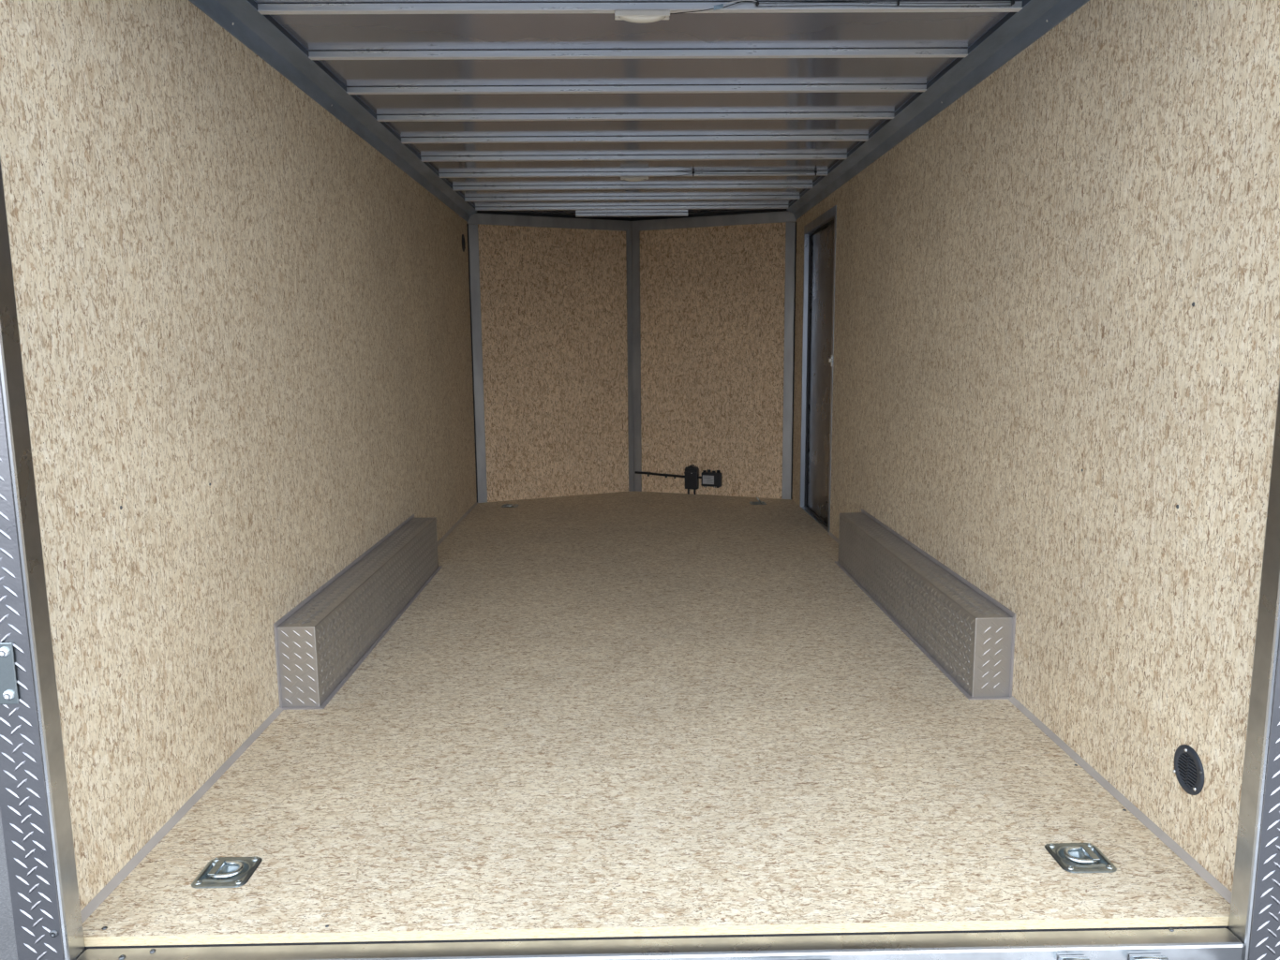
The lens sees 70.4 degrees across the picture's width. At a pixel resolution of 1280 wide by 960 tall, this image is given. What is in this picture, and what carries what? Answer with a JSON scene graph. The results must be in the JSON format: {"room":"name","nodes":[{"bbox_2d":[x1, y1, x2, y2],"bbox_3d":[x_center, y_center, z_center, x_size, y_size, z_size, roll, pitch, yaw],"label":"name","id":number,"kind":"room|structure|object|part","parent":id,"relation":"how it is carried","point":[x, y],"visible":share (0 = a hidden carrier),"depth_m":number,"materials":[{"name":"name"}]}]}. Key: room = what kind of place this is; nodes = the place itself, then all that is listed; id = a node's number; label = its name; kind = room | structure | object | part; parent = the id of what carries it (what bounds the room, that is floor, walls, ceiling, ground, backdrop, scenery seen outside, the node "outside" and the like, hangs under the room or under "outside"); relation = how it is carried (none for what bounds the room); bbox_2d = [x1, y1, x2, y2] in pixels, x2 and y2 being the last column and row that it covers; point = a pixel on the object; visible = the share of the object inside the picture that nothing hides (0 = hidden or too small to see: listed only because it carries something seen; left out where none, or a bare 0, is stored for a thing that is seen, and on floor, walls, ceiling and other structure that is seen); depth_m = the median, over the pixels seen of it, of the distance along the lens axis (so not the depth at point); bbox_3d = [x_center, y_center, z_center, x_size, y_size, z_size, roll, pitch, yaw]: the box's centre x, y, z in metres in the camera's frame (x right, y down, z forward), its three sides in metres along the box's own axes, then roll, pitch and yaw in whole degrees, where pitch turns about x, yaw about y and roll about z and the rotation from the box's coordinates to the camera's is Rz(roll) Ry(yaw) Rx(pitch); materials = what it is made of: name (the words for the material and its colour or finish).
{"room":"cargo space","nodes":[
{"label":"cargo space","id":0,"kind":"room"},
{"bbox_2d":[0,0,476,911],"bbox_3d":[-1.081,-0.451,3.676,0.050,1.911,4.494,-1,8,-1],"label":"wall","id":1,"kind":"structure","parent":0,"point":[218,280],"depth_m":2.08,"materials":[{"name":"beige wood"}]},
{"bbox_2d":[0,156,85,959],"bbox_3d":[-1.018,-0.100,1.431,0.078,2.090,0.050,-1,8,-1],"label":"post","id":2,"kind":"object","parent":1,"relation":"attached to","point":[11,369],"visible":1,"depth_m":1.47,"materials":[{"name":"silver metal"}]},
{"bbox_2d":[0,378,64,959],"bbox_3d":[-1.021,0.037,1.422,0.076,2.360,0.004,-1,8,-1],"label":"plate","id":3,"kind":"object","parent":2,"relation":"attached to","point":[23,806],"visible":1,"depth_m":1.49,"materials":[{"name":"silver metal"}]},
{"bbox_2d":[0,642,18,704],"bbox_3d":[-1.026,0.311,1.455,0.044,0.103,0.010,-1,8,-1],"label":"hinge plate","id":4,"kind":"object","parent":3,"relation":"attached to","point":[8,689],"visible":1,"depth_m":1.46,"materials":[{"name":"metal"}]},
{"bbox_2d":[49,929,58,937],"bbox_3d":[-0.987,0.764,1.526,0.014,0.013,0.004,-1,8,-1],"label":"screw","id":5,"kind":"object","parent":3,"relation":"attached to","point":[53,933],"visible":1,"depth_m":1.52,"materials":[{"name":"metal"}]},
{"bbox_2d":[80,502,477,922],"bbox_3d":[-1.041,0.472,3.796,0.012,0.012,4.462,-1,8,-1],"label":"baseboard","id":6,"kind":"structure","parent":1,"relation":"attached to","point":[92,906],"depth_m":1.98,"materials":[{"name":"grey metal"}]},
{"bbox_2d":[188,0,476,222],"bbox_3d":[-1.029,-1.353,3.514,0.068,0.080,4.534,-1,8,-1],"label":"rail","id":7,"kind":"object","parent":1,"relation":"attached to","point":[261,34],"visible":0.85,"depth_m":2.88,"materials":[{"name":"grey metal"}]},
{"bbox_2d":[461,234,465,252],"bbox_3d":[-1.092,-1.469,5.619,0.006,0.108,0.108,-1,8,-1],"label":"air vent","id":8,"kind":"object","parent":1,"relation":"in","point":[463,236],"visible":1,"depth_m":5.61,"materials":[{"name":"grey plastic"}]},
{"bbox_2d":[466,223,477,503],"bbox_3d":[-1.088,-0.738,5.896,0.006,1.800,0.008,-1,8,-1],"label":"joint","id":9,"kind":"object","parent":1,"relation":"attached to","point":[467,224],"visible":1,"depth_m":5.89,"materials":[{"name":"metal"}]},
{"bbox_2d":[476,223,628,502],"bbox_3d":[-0.585,-0.815,6.137,1.152,1.911,0.040,-4,9,-23],"label":"wall","id":10,"kind":"structure","parent":0,"point":[554,300],"depth_m":6.12,"materials":[{"name":"beige wood"}]},
{"bbox_2d":[468,223,487,503],"bbox_3d":[-1.056,-0.740,5.912,0.062,1.800,0.012,-4,9,-23],"label":"post","id":11,"kind":"object","parent":10,"relation":"attached to","point":[473,237],"visible":1,"depth_m":5.90,"materials":[{"name":"grey metal"}]},
{"bbox_2d":[467,210,631,231],"bbox_3d":[-0.576,-1.712,5.985,1.136,0.090,0.012,-4,9,-23],"label":"trim","id":12,"kind":"structure","parent":10,"relation":"attached to","point":[481,217],"depth_m":5.97,"materials":[{"name":"metal"}]},
{"bbox_2d":[254,0,1022,217],"bbox_3d":[-0.018,-1.449,3.766,2.180,0.020,5.030,-1,8,-1],"label":"ceiling","id":13,"kind":"structure","parent":0,"point":[800,30],"depth_m":3.00,"materials":[{"name":"silver metal"}]},
{"bbox_2d":[475,205,788,210],"bbox_3d":[-0.049,-1.711,5.698,1.964,0.021,0.026,-1,8,-1],"label":"bow","id":14,"kind":"object","parent":13,"relation":"attached to","point":[691,207],"visible":1,"depth_m":5.69,"materials":[{"name":"metal"}]},
{"bbox_2d":[575,212,687,216],"bbox_3d":[-0.053,-1.752,5.985,0.740,0.021,0.026,-1,8,-1],"label":"bow","id":15,"kind":"object","parent":13,"relation":"attached to","point":[584,214],"visible":1,"depth_m":5.98,"materials":[{"name":"metal"}]},
{"bbox_2d":[464,195,799,201],"bbox_3d":[-0.043,-1.658,5.337,1.964,0.021,0.026,-1,8,-1],"label":"bow","id":16,"kind":"object","parent":13,"relation":"attached to","point":[658,198],"visible":1,"depth_m":5.33,"materials":[{"name":"metal"}]},
{"bbox_2d":[452,183,812,191],"bbox_3d":[-0.037,-1.604,4.966,1.964,0.021,0.026,-1,8,-1],"label":"bow","id":17,"kind":"object","parent":13,"relation":"attached to","point":[797,186],"visible":1,"depth_m":4.96,"materials":[{"name":"metal"}]},
{"bbox_2d":[438,170,827,178],"bbox_3d":[-0.031,-1.550,4.595,1.964,0.021,0.026,-1,8,-1],"label":"bow","id":18,"kind":"object","parent":13,"relation":"attached to","point":[819,172],"visible":1,"depth_m":4.59,"materials":[{"name":"metal"}]},
{"bbox_2d":[620,176,648,181],"bbox_3d":[-0.028,-1.527,4.601,0.142,0.025,0.048,-1,8,-1],"label":"lamp","id":19,"kind":"object","parent":18,"relation":"attached to","point":[626,178],"visible":1,"depth_m":4.58,"materials":[{"name":"beige plastic"}]},
{"bbox_2d":[657,170,817,177],"bbox_3d":[0.482,-1.554,4.590,0.826,0.032,0.016,-1,8,-1],"label":"wiring","id":20,"kind":"object","parent":18,"relation":"attached to","point":[815,171],"visible":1,"depth_m":4.59,"materials":[{"name":"black metal"}]},
{"bbox_2d":[421,153,847,162],"bbox_3d":[-0.024,-1.491,4.197,1.964,0.021,0.026,-1,8,-1],"label":"bow","id":21,"kind":"object","parent":13,"relation":"attached to","point":[841,156],"visible":1,"depth_m":4.19,"materials":[{"name":"metal"}]},
{"bbox_2d":[401,134,868,143],"bbox_3d":[-0.018,-1.437,3.821,1.964,0.021,0.026,-1,8,-1],"label":"bow","id":22,"kind":"object","parent":13,"relation":"attached to","point":[814,138],"visible":1,"depth_m":3.81,"materials":[{"name":"metal"}]},
{"bbox_2d":[376,112,894,121],"bbox_3d":[-0.012,-1.383,3.452,1.964,0.021,0.026,-1,8,-1],"label":"bow","id":23,"kind":"object","parent":13,"relation":"attached to","point":[798,115],"visible":1,"depth_m":3.44,"materials":[{"name":"metal"}]},
{"bbox_2d":[346,84,926,94],"bbox_3d":[-0.006,-1.329,3.083,1.964,0.021,0.026,-1,8,-1],"label":"bow","id":24,"kind":"object","parent":13,"relation":"attached to","point":[826,88],"visible":1,"depth_m":3.08,"materials":[{"name":"metal"}]},
{"bbox_2d":[308,48,967,59],"bbox_3d":[0.000,-1.274,2.712,1.964,0.021,0.026,-1,8,-1],"label":"bow","id":25,"kind":"object","parent":13,"relation":"attached to","point":[772,52],"visible":1,"depth_m":2.71,"materials":[{"name":"metal"}]},
{"bbox_2d":[257,0,1022,14],"bbox_3d":[0.006,-1.220,2.341,1.964,0.021,0.026,-1,8,-1],"label":"bow","id":26,"kind":"object","parent":13,"relation":"attached to","point":[674,7],"visible":0.95,"depth_m":2.33,"materials":[{"name":"metal"}]},
{"bbox_2d":[614,9,669,23],"bbox_3d":[0.006,-1.198,2.347,0.142,0.025,0.048,-1,8,-1],"label":"lamp","id":27,"kind":"object","parent":26,"relation":"attached to","point":[641,16],"visible":1,"depth_m":2.33,"materials":[{"name":"beige plastic"}]},
{"bbox_2d":[669,0,1014,14],"bbox_3d":[0.520,-1.221,2.339,0.890,0.031,0.024,-1,8,-1],"label":"wiring","id":28,"kind":"object","parent":26,"relation":"attached to","point":[718,7],"visible":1,"depth_m":2.33,"materials":[{"name":"black metal"}]},
{"bbox_2d":[82,491,1230,947],"bbox_3d":[-0.001,0.443,4.043,2.100,0.018,4.930,-1,8,-1],"label":"floor","id":29,"kind":"structure","parent":0,"point":[618,714],"depth_m":2.15,"materials":[{"name":"beige wood"}]},
{"bbox_2d":[191,857,262,888],"bbox_3d":[-0.810,0.771,1.782,0.106,0.025,0.106,-1,8,-1],"label":"ring","id":30,"kind":"object","parent":29,"relation":"attached to","point":[221,872],"visible":1,"depth_m":1.78,"materials":[{"name":"metal"}]},
{"bbox_2d":[273,514,442,710],"bbox_3d":[-0.980,0.406,3.407,0.124,0.254,1.699,-1,8,-1],"label":"box","id":31,"kind":"object","parent":29,"relation":"on","point":[329,634],"visible":1,"depth_m":2.94,"materials":[{"name":"metal"}]},
{"bbox_2d":[500,504,518,507],"bbox_3d":[-0.846,0.171,5.890,0.106,0.025,0.106,-1,8,-1],"label":"ring","id":32,"kind":"object","parent":29,"relation":"attached to","point":[504,505],"visible":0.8,"depth_m":5.87,"materials":[{"name":"metal"}]},
{"bbox_2d":[748,496,766,505],"bbox_3d":[0.768,0.136,5.911,0.106,0.059,0.106,-1,8,-1],"label":"ring","id":33,"kind":"object","parent":29,"relation":"on","point":[751,502],"visible":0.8,"depth_m":5.89,"materials":[{"name":"metal"}]},
{"bbox_2d":[834,508,1016,699],"bbox_3d":[0.995,0.385,3.436,0.124,0.254,1.699,-1,8,-1],"label":"box","id":34,"kind":"object","parent":29,"relation":"on","point":[966,633],"visible":1,"depth_m":2.98,"materials":[{"name":"metal"}]},
{"bbox_2d":[1044,843,1116,873],"bbox_3d":[0.876,0.752,1.806,0.106,0.025,0.106,-1,8,-1],"label":"ring","id":35,"kind":"object","parent":29,"relation":"attached to","point":[1071,857],"visible":1,"depth_m":1.80,"materials":[{"name":"metal"}]},
{"bbox_2d":[84,925,1228,950],"bbox_3d":[-0.001,0.485,4.064,2.180,0.071,4.960,-1,8,-1],"label":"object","id":36,"kind":"structure","parent":0,"point":[1220,927],"depth_m":1.61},
{"bbox_2d":[640,222,786,498],"bbox_3d":[0.494,-0.827,6.153,1.152,1.911,0.040,3,9,21],"label":"wall","id":37,"kind":"structure","parent":0,"point":[712,298],"depth_m":6.13,"materials":[{"name":"beige wood"}]},
{"bbox_2d":[625,221,641,491],"bbox_3d":[-0.041,-0.844,6.328,0.092,1.868,0.035,-1,8,-1],"label":"post","id":38,"kind":"object","parent":37,"relation":"attached to","point":[632,233],"visible":1,"depth_m":6.32,"materials":[{"name":"grey metal"}]},
{"bbox_2d":[634,471,684,478],"bbox_3d":[0.142,-0.034,6.372,0.380,0.041,0.032,3,9,21],"label":"cable","id":39,"kind":"object","parent":37,"relation":"attached to","point":[635,472],"visible":1,"depth_m":6.37,"materials":[{"name":"metal"}]},
{"bbox_2d":[684,464,699,494],"bbox_3d":[0.357,-0.002,6.279,0.092,0.207,0.054,3,9,21],"label":"box","id":40,"kind":"object","parent":37,"relation":"attached to","point":[692,472],"visible":1,"depth_m":6.26,"materials":[{"name":"black plastic"}]},
{"bbox_3d":[0.358,-0.093,6.269,0.082,0.024,0.044,3,9,21],"label":"lid","id":41,"kind":"part","parent":40,"relation":"part of","materials":[{"name":"black plastic"}]},
{"bbox_2d":[701,469,721,488],"bbox_3d":[0.492,-0.009,6.231,0.140,0.122,0.041,3,9,21],"label":"junction box","id":42,"kind":"object","parent":37,"relation":"attached to","point":[713,479],"visible":1,"depth_m":6.21,"materials":[{"name":"black plastic"}]},
{"bbox_3d":[0.468,-0.001,6.221,0.080,0.058,0.001,3,9,21],"label":"label plate","id":43,"kind":"part","parent":42,"relation":"part of","materials":[{"name":"grey plastic"}]},
{"bbox_2d":[631,208,796,230],"bbox_3d":[0.469,-1.724,6.000,1.136,0.090,0.012,3,9,21],"label":"trim","id":44,"kind":"structure","parent":37,"relation":"attached to","point":[761,215],"depth_m":5.98,"materials":[{"name":"metal"}]},
{"bbox_2d":[781,222,795,499],"bbox_3d":[0.973,-0.762,5.942,0.062,1.800,0.012,3,9,21],"label":"post","id":45,"kind":"object","parent":37,"relation":"attached to","point":[790,227],"visible":1,"depth_m":5.93,"materials":[{"name":"grey metal"}]},
{"bbox_2d":[791,0,1279,893],"bbox_3d":[1.069,-0.474,3.707,0.050,1.911,4.494,-1,8,-1],"label":"wall","id":46,"kind":"structure","parent":0,"point":[1019,277],"depth_m":2.12,"materials":[{"name":"beige wood"}]},
{"bbox_2d":[76,928,1244,959],"bbox_3d":[0.040,0.867,1.589,2.021,0.112,0.050,-1,8,-1],"label":"sill","id":47,"kind":"structure","parent":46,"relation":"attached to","point":[1180,944],"depth_m":1.57,"materials":[{"name":"silver metal"}]},
{"bbox_2d":[1057,955,1089,959],"bbox_3d":[0.746,0.850,1.560,0.046,0.061,0.024,-1,8,-1],"label":"ramp hinge","id":48,"kind":"object","parent":47,"relation":"attached to","point":[1061,958],"visible":1,"depth_m":1.56,"materials":[{"name":"metal"}]},
{"bbox_2d":[1129,953,1168,959],"bbox_3d":[0.875,0.848,1.562,0.058,0.061,0.024,-1,8,-1],"label":"ramp hinge","id":49,"kind":"object","parent":47,"relation":"attached to","point":[1140,957],"visible":1,"depth_m":1.56,"materials":[{"name":"metal"}]},
{"bbox_2d":[790,222,796,499],"bbox_3d":[1.005,-0.761,5.927,0.006,1.800,0.008,-1,8,-1],"label":"joint","id":50,"kind":"object","parent":46,"relation":"attached to","point":[796,222],"visible":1,"depth_m":5.92,"materials":[{"name":"metal"}]},
{"bbox_2d":[799,205,836,533],"bbox_3d":[1.036,-0.619,5.241,0.040,1.753,0.841,-1,8,-1],"label":"door frame","id":51,"kind":"structure","parent":46,"relation":"attached to","point":[830,215],"depth_m":5.54,"materials":[{"name":"silver metal"}]},
{"bbox_2d":[803,219,833,526],"bbox_3d":[1.054,-0.598,5.253,0.024,1.706,0.788,-1,8,-1],"label":"door","id":52,"kind":"structure","parent":46,"relation":"in","point":[821,242],"depth_m":5.34,"materials":[{"name":"black metal"}]},
{"bbox_2d":[828,355,833,366],"bbox_3d":[1.013,-0.635,4.827,0.016,0.060,0.032,-1,8,-1],"label":"door latch","id":53,"kind":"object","parent":52,"relation":"attached to","point":[830,360],"depth_m":4.82,"materials":[{"name":"metal"}]},
{"bbox_2d":[786,0,1089,219],"bbox_3d":[1.003,-1.375,3.544,0.068,0.080,4.534,-1,8,-1],"label":"rail","id":54,"kind":"object","parent":46,"relation":"attached to","point":[1014,32],"visible":0.85,"depth_m":2.94,"materials":[{"name":"grey metal"}]},
{"bbox_2d":[828,532,1231,904],"bbox_3d":[1.055,0.529,3.278,0.012,0.012,3.353,-1,8,-1],"label":"baseboard","id":55,"kind":"structure","parent":46,"relation":"attached to","point":[1153,827],"depth_m":1.99,"materials":[{"name":"grey metal"}]},
{"bbox_2d":[1173,744,1204,795],"bbox_3d":[1.080,0.572,1.790,0.006,0.095,0.095,-1,8,-1],"label":"air vent","id":56,"kind":"object","parent":46,"relation":"in","point":[1188,770],"visible":1,"depth_m":1.78,"materials":[{"name":"grey plastic"}]},
{"bbox_2d":[1176,753,1197,787],"bbox_3d":[1.080,0.572,1.790,0.002,0.063,0.063,-1,8,-1],"label":"grille","id":57,"kind":"object","parent":56,"relation":"attached to","point":[1186,763],"depth_m":1.79,"materials":[{"name":"grey plastic"}]},
{"bbox_2d":[1228,377,1279,959],"bbox_3d":[1.080,-0.123,1.461,0.078,2.090,0.050,-1,8,-1],"label":"post","id":58,"kind":"object","parent":46,"relation":"attached to","point":[1268,622],"visible":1,"depth_m":1.53,"materials":[{"name":"silver metal"}]},
{"bbox_2d":[1248,634,1279,959],"bbox_3d":[1.086,0.014,1.453,0.076,2.360,0.004,-1,8,-1],"label":"plate","id":59,"kind":"object","parent":58,"relation":"attached to","point":[1264,945],"visible":1,"depth_m":1.55,"materials":[{"name":"silver metal"}]},
{"label":"outside","id":60,"kind":"structure","parent":0,"visible":0},
{"bbox_2d":[0,810,17,959],"bbox_3d":[0.044,1.453,1.700,60.000,0.100,60.000,-1,8,-1],"label":"ground","id":61,"kind":"structure","parent":60,"point":[7,939],"depth_m":2.67,"materials":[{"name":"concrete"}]}
]}

